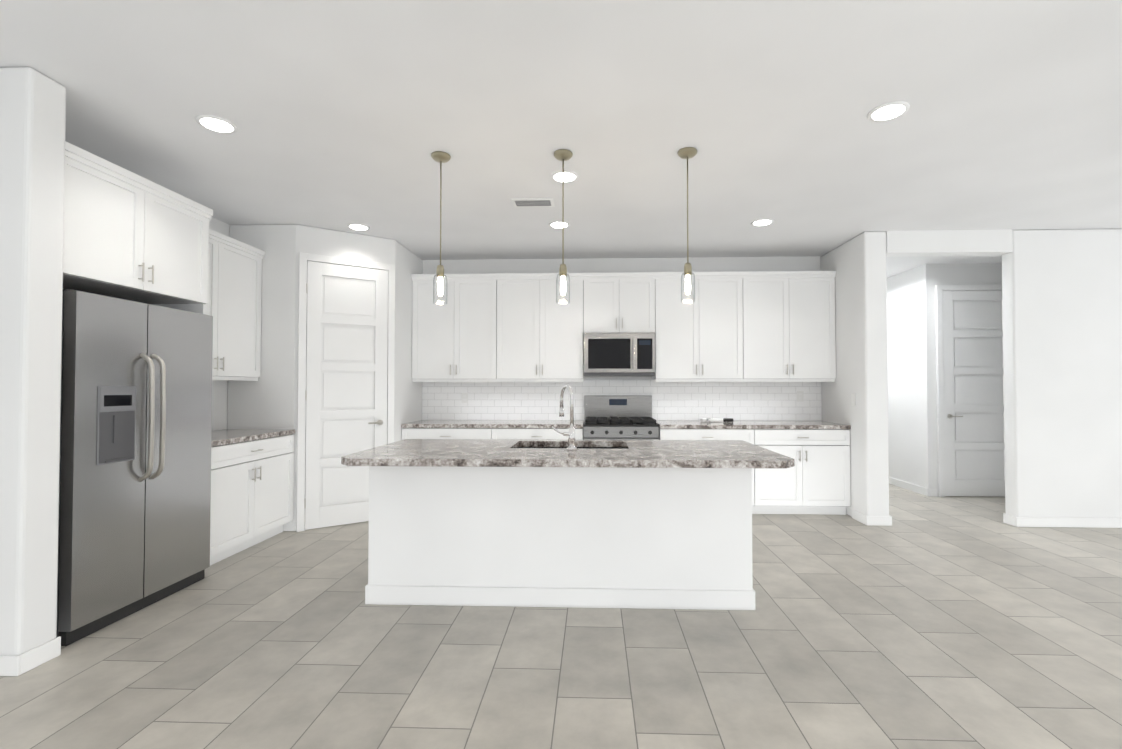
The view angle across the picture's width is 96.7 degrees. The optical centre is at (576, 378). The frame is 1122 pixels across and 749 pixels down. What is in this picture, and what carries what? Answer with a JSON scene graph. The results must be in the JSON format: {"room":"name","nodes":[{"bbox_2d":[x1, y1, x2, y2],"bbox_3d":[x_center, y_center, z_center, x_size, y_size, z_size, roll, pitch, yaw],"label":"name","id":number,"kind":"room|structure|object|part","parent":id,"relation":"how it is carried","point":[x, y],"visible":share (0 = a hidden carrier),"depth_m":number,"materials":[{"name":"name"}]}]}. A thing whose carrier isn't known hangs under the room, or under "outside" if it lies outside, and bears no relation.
{"room":"kitchen","nodes":[
{"label":"kitchen","id":0,"kind":"room"},
{"bbox_2d":[0,67,65,654],"bbox_3d":[-2.869,-0.051,2.360,0.730,2.770,0.170,0,-1,2],"label":"wall","id":1,"kind":"structure","parent":0,"point":[32,135],"depth_m":2.29,"materials":[{"name":"paint"}]},
{"bbox_2d":[0,652,25,676],"bbox_3d":[-2.851,1.287,2.245,0.712,0.090,0.018,0,-1,2],"label":"baseboard","id":2,"kind":"structure","parent":1,"relation":"attached to","point":[20,664],"depth_m":2.23,"materials":[{"name":"white wood"}]},
{"bbox_2d":[209,217,229,430],"bbox_3d":[-3.310,-0.052,2.340,0.150,2.770,12.600,0,-1,2],"label":"wall","id":3,"kind":"structure","parent":0,"point":[219,401],"depth_m":4.42,"materials":[{"name":"paint"}]},
{"bbox_2d":[63,141,212,313],"bbox_3d":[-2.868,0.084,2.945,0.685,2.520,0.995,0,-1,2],"label":"upper cabinet","id":4,"kind":"object","parent":3,"relation":"attached to","point":[130,235],"visible":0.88,"depth_m":2.89,"materials":[{"name":"white wood"}]},
{"bbox_2d":[205,229,264,380],"bbox_3d":[-3.003,-0.573,3.985,0.345,1.170,1.040,0,-1,2],"label":"upper cabinet","id":5,"kind":"object","parent":3,"relation":"attached to","point":[233,307],"visible":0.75,"depth_m":4.18,"materials":[{"name":"white wood"}]},
{"bbox_2d":[227,224,422,530],"bbox_3d":[-2.470,-0.002,5.212,1.330,2.770,1.460,0,-1,2],"label":"wall","id":6,"kind":"structure","parent":0,"point":[268,399],"depth_m":4.51,"materials":[{"name":"paint"}]},
{"bbox_2d":[296,252,394,531],"bbox_3d":[-2.143,0.121,4.686,0.832,2.506,0.088,1,-1,-33],"label":"pantry door","id":7,"kind":"structure","parent":6,"relation":"in","point":[346,338],"depth_m":4.67,"materials":[{"name":"white wood"}]},
{"bbox_2d":[0,484,1121,748],"bbox_3d":[2.451,1.380,2.115,11.680,0.100,12.900,0,-1,2],"label":"floor","id":8,"kind":"structure","parent":0,"point":[946,622],"depth_m":2.37,"materials":[{"name":"tile"}]},
{"bbox_2d":[56,289,212,645],"bbox_3d":[-2.815,0.448,2.957,0.777,1.792,0.905,0,-1,2],"label":"fridge","id":9,"kind":"object","parent":8,"relation":"on","point":[135,464],"visible":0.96,"depth_m":2.80,"materials":[{"name":"grey metal"}]},
{"bbox_2d":[210,429,294,565],"bbox_3d":[-2.845,0.904,3.953,0.660,0.915,1.040,0,-1,2],"label":"base cabinet","id":10,"kind":"object","parent":8,"relation":"on","point":[252,486],"visible":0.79,"depth_m":3.91,"materials":[{"name":"white wood"}]},
{"bbox_2d":[402,428,496,439],"bbox_3d":[-1.296,0.950,5.418,0.994,0.876,0.627,0,-1,2],"label":"base cabinet","id":11,"kind":"object","parent":8,"relation":"on","point":[481,429],"depth_m":5.12,"materials":[{"name":"white wood"}]},
{"bbox_2d":[401,420,583,427],"bbox_3d":[-0.859,0.491,5.407,1.868,0.040,0.635,0,-1,2],"label":"countertop","id":12,"kind":"structure","parent":11,"relation":"on","point":[421,423],"depth_m":5.12,"materials":[{"name":"grey stone"}]},
{"bbox_2d":[497,428,582,439],"bbox_3d":[-0.422,0.949,5.388,0.994,0.876,0.627,0,-1,2],"label":"base cabinet","id":13,"kind":"object","parent":8,"relation":"on","point":[502,433],"depth_m":5.09,"materials":[{"name":"white wood"}]},
{"bbox_2d":[365,443,754,609],"bbox_3d":[-0.101,0.912,3.258,2.296,0.876,0.648,0,-1,2],"label":"kitchen island","id":14,"kind":"object","parent":8,"relation":"on","point":[649,524],"depth_m":2.94,"materials":[{"name":"wood"}]},
{"bbox_2d":[341,447,794,470],"bbox_3d":[-0.061,0.447,2.839,2.430,0.040,0.480,0,-1,2],"label":"island countertop","id":15,"kind":"structure","parent":14,"relation":"on","point":[751,457],"depth_m":2.68,"materials":[{"name":"grey stone"}]},
{"bbox_2d":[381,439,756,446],"bbox_3d":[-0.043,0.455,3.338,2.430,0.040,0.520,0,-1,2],"label":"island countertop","id":16,"kind":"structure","parent":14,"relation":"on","point":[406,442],"depth_m":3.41,"materials":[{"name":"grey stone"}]},
{"bbox_2d":[552,384,576,449],"bbox_3d":[-0.074,0.231,3.083,0.153,0.397,0.200,0,-1,2],"label":"faucet","id":17,"kind":"object","parent":16,"relation":"on","point":[570,433],"visible":1,"depth_m":3.00,"materials":[{"name":"silver metal"}]},
{"bbox_2d":[583,395,658,439],"bbox_3d":[0.456,0.785,5.312,0.757,1.200,0.706,0,-1,2],"label":"range","id":18,"kind":"object","parent":8,"relation":"on","point":[617,417],"visible":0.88,"depth_m":5.33,"materials":[{"name":"grey metal"}]},
{"bbox_2d":[658,428,763,513],"bbox_3d":[1.352,0.948,5.326,1.004,0.876,0.627,0,-1,2],"label":"base cabinet","id":19,"kind":"object","parent":8,"relation":"on","point":[755,436],"depth_m":5.02,"materials":[{"name":"white wood"}]},
{"bbox_2d":[764,428,850,514],"bbox_3d":[2.236,0.947,5.296,1.004,0.876,0.627,0,-1,2],"label":"base cabinet","id":20,"kind":"object","parent":8,"relation":"on","point":[815,480],"depth_m":4.99,"materials":[{"name":"white wood"}]},
{"bbox_2d":[656,420,850,427],"bbox_3d":[1.794,0.490,5.315,1.888,0.040,0.635,0,-1,2],"label":"countertop","id":21,"kind":"structure","parent":20,"relation":"on","point":[662,423],"depth_m":5.05,"materials":[{"name":"grey stone"}]},
{"bbox_2d":[700,418,732,421],"bbox_3d":[1.526,0.445,5.400,0.343,0.050,0.172,0,-1,2],"label":"accessory","id":22,"kind":"object","parent":21,"relation":"on","point":[716,420],"visible":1,"depth_m":5.37,"materials":[{"name":"white plastic"}]},
{"bbox_2d":[0,0,1121,277],"bbox_3d":[2.451,-1.490,2.165,11.680,0.100,12.900,0,-1,2],"label":"ceiling","id":23,"kind":"structure","parent":0,"point":[340,114],"depth_m":2.70,"materials":[{"name":"paint"}]},
{"bbox_2d":[195,115,237,133],"bbox_3d":[-2.019,-1.424,2.799,0.196,0.008,0.196,0,-1,2],"label":"recessed light","id":24,"kind":"object","parent":23,"relation":"in","point":[216,124],"visible":1,"depth_m":2.79,"materials":[{"name":"white plastic"}]},
{"bbox_2d":[347,223,369,230],"bbox_3d":[-2.007,-1.393,4.590,0.196,0.008,0.196,0,-1,2],"label":"recessed light","id":25,"kind":"object","parent":23,"relation":"in","point":[357,226],"visible":1,"depth_m":4.57,"materials":[{"name":"white plastic"}]},
{"bbox_2d":[431,151,450,302],"bbox_3d":[-0.865,-0.948,3.171,0.120,0.947,0.120,0,-1,2],"label":"pendant light","id":26,"kind":"object","parent":23,"relation":"hanging from","point":[440,157],"visible":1,"depth_m":3.16,"materials":[{"name":"white glass"}]},
{"bbox_3d":[-0.865,-0.566,3.165,0.086,0.184,0.086,0,-1,2],"label":"lamp shade","id":27,"kind":"part","parent":26,"relation":"part of","materials":[{"name":"clear glass"}]},
{"bbox_2d":[511,198,554,206],"bbox_3d":[-0.347,-1.403,3.982,0.330,0.010,0.170,0,-1,2],"label":"ceiling vent","id":28,"kind":"object","parent":23,"relation":"in","point":[532,202],"visible":0.98,"depth_m":3.96,"materials":[{"name":"white metal"}]},
{"bbox_2d":[549,221,569,227],"bbox_3d":[-0.158,-1.394,4.526,0.196,0.008,0.196,0,-1,2],"label":"recessed light","id":29,"kind":"object","parent":23,"relation":"in","point":[555,224],"visible":0.9,"depth_m":4.50,"materials":[{"name":"white plastic"}]},
{"bbox_2d":[554,149,572,303],"bbox_3d":[-0.086,-0.948,3.144,0.120,0.947,0.120,0,-1,2],"label":"pendant light","id":30,"kind":"object","parent":23,"relation":"hanging from","point":[562,155],"visible":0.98,"depth_m":3.13,"materials":[{"name":"white glass"}]},
{"bbox_3d":[-0.086,-0.567,3.138,0.086,0.184,0.086,0,-1,2],"label":"lamp shade","id":31,"kind":"part","parent":30,"relation":"part of","materials":[{"name":"clear glass"}]},
{"bbox_2d":[551,170,578,182],"bbox_3d":[-0.084,-1.412,3.492,0.196,0.008,0.196,0,-1,2],"label":"recessed light","id":32,"kind":"object","parent":23,"relation":"in","point":[570,176],"visible":0.98,"depth_m":3.48,"materials":[{"name":"white plastic"}]},
{"bbox_2d":[678,147,696,302],"bbox_3d":[0.694,-0.949,3.117,0.120,0.947,0.120,0,-1,2],"label":"pendant light","id":33,"kind":"object","parent":23,"relation":"hanging from","point":[687,153],"visible":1,"depth_m":3.10,"materials":[{"name":"white glass"}]},
{"bbox_3d":[0.694,-0.567,3.111,0.086,0.184,0.086,0,-1,2],"label":"lamp shade","id":34,"kind":"part","parent":33,"relation":"part of","materials":[{"name":"clear glass"}]},
{"bbox_2d":[751,218,773,225],"bbox_3d":[1.661,-1.395,4.462,0.196,0.008,0.196,0,-1,2],"label":"recessed light","id":35,"kind":"object","parent":23,"relation":"in","point":[763,222],"visible":1,"depth_m":4.45,"materials":[{"name":"white plastic"}]},
{"bbox_2d":[867,101,909,121],"bbox_3d":[1.669,-1.426,2.671,0.196,0.008,0.196,0,-1,2],"label":"recessed light","id":36,"kind":"object","parent":23,"relation":"in","point":[888,111],"visible":1,"depth_m":2.66,"materials":[{"name":"white plastic"}]},
{"bbox_2d":[423,256,819,420],"bbox_3d":[0.486,0.008,5.765,4.540,2.770,0.150,0,-1,2],"label":"wall","id":37,"kind":"structure","parent":0,"point":[618,265],"depth_m":5.71,"materials":[{"name":"paint"}]},
{"bbox_2d":[411,273,502,378],"bbox_3d":[-1.295,-0.560,5.586,0.987,1.140,0.351,0,-1,2],"label":"upper cabinet","id":38,"kind":"object","parent":37,"relation":"attached to","point":[460,337],"depth_m":5.42,"materials":[{"name":"white wood"}]},
{"bbox_2d":[503,273,590,378],"bbox_3d":[-0.392,-0.561,5.555,1.060,1.140,0.351,0,-1,2],"label":"upper cabinet","id":39,"kind":"object","parent":37,"relation":"attached to","point":[543,338],"depth_m":5.38,"materials":[{"name":"white wood"}]},
{"bbox_2d":[422,380,821,420],"bbox_3d":[0.483,0.244,5.681,4.534,0.464,0.006,0,-1,2],"label":"tile backsplash","id":40,"kind":"structure","parent":37,"relation":"attached to","point":[735,401],"depth_m":5.67,"materials":[{"name":"white tile"}]},
{"bbox_2d":[462,393,467,402],"bbox_3d":[-1.286,0.223,5.734,0.072,0.116,0.008,0,-1,2],"label":"outlet","id":41,"kind":"object","parent":40,"relation":"attached to","point":[464,397],"visible":1,"depth_m":5.73,"materials":[{"name":"white plastic"}]},
{"bbox_2d":[591,272,654,332],"bbox_3d":[0.462,-0.809,5.529,0.770,0.645,0.351,0,-1,2],"label":"upper cabinet","id":42,"kind":"object","parent":37,"relation":"attached to","point":[621,302],"depth_m":5.36,"materials":[{"name":"white wood"}]},
{"bbox_2d":[584,333,654,376],"bbox_3d":[0.461,-0.255,5.469,0.757,0.455,0.444,0,-1,2],"label":"microwave","id":43,"kind":"object","parent":42,"relation":"attached to","point":[619,354],"visible":1,"depth_m":5.30,"materials":[{"name":"grey metal"}]},
{"bbox_2d":[652,271,750,378],"bbox_3d":[1.312,-0.562,5.496,1.050,1.140,0.351,0,-1,2],"label":"upper cabinet","id":44,"kind":"object","parent":37,"relation":"attached to","point":[708,337],"depth_m":5.33,"materials":[{"name":"white wood"}]},
{"bbox_2d":[751,271,835,378],"bbox_3d":[2.230,-0.562,5.464,1.027,1.140,0.351,0,-1,2],"label":"upper cabinet","id":45,"kind":"object","parent":37,"relation":"attached to","point":[761,326],"depth_m":5.29,"materials":[{"name":"white wood"}]},
{"bbox_2d":[820,231,888,516],"bbox_3d":[2.890,0.022,6.557,0.210,2.770,3.740,0,-1,2],"label":"wall","id":46,"kind":"structure","parent":0,"point":[857,264],"depth_m":4.73,"materials":[{"name":"paint"}]},
{"bbox_2d":[852,509,869,525],"bbox_3d":[2.718,1.331,4.792,0.012,0.090,0.272,0,-1,2],"label":"baseboard","id":47,"kind":"structure","parent":46,"relation":"attached to","point":[856,515],"depth_m":4.75,"materials":[{"name":"white wood"}]},
{"bbox_2d":[870,515,891,525],"bbox_3d":[3.001,1.361,6.523,0.012,0.090,3.752,0,-1,2],"label":"baseboard","id":48,"kind":"structure","parent":46,"relation":"attached to","point":[887,520],"depth_m":4.65,"materials":[{"name":"white wood"}]},
{"bbox_2d":[887,267,920,485],"bbox_3d":[4.294,0.034,7.228,0.150,2.770,2.300,0,-1,2],"label":"wall","id":49,"kind":"structure","parent":0,"point":[903,377],"depth_m":6.39,"materials":[{"name":"paint"}]},
{"bbox_2d":[889,477,930,495],"bbox_3d":[4.216,1.372,7.132,0.022,0.090,2.452,0,-1,2],"label":"baseboard","id":50,"kind":"structure","parent":49,"relation":"attached to","point":[912,487],"depth_m":6.23,"materials":[{"name":"white wood"}]},
{"bbox_2d":[886,229,1012,256],"bbox_3d":[3.507,-1.290,4.757,1.150,0.210,0.140,0,-1,2],"label":"lintel","id":51,"kind":"object","parent":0,"point":[949,243],"visible":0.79,"depth_m":4.69,"materials":[{"name":"paint"}]},
{"bbox_2d":[918,263,1004,496],"bbox_3d":[6.226,0.011,5.941,4.100,2.770,0.140,0,-1,2],"label":"wall","id":52,"kind":"structure","parent":0,"point":[930,276],"depth_m":5.95,"materials":[{"name":"paint"}]},
{"bbox_2d":[935,285,1004,496],"bbox_3d":[4.747,0.142,5.872,0.942,2.506,0.088,0,-1,2],"label":"hall door","id":53,"kind":"structure","parent":52,"relation":"in","point":[970,395],"depth_m":5.90,"materials":[{"name":"white wood"}]},
{"bbox_2d":[1002,229,1121,517],"bbox_3d":[6.155,-0.012,4.642,4.150,2.770,0.140,0,-1,2],"label":"wall","id":54,"kind":"structure","parent":0,"point":[1062,325],"depth_m":4.63,"materials":[{"name":"paint"}]},
{"bbox_2d":[1013,516,1121,527],"bbox_3d":[6.147,1.327,4.544,4.162,0.090,0.015,0,-1,2],"label":"baseboard","id":55,"kind":"structure","parent":54,"relation":"attached to","point":[1017,521],"depth_m":4.59,"materials":[{"name":"white wood"}]}
]}

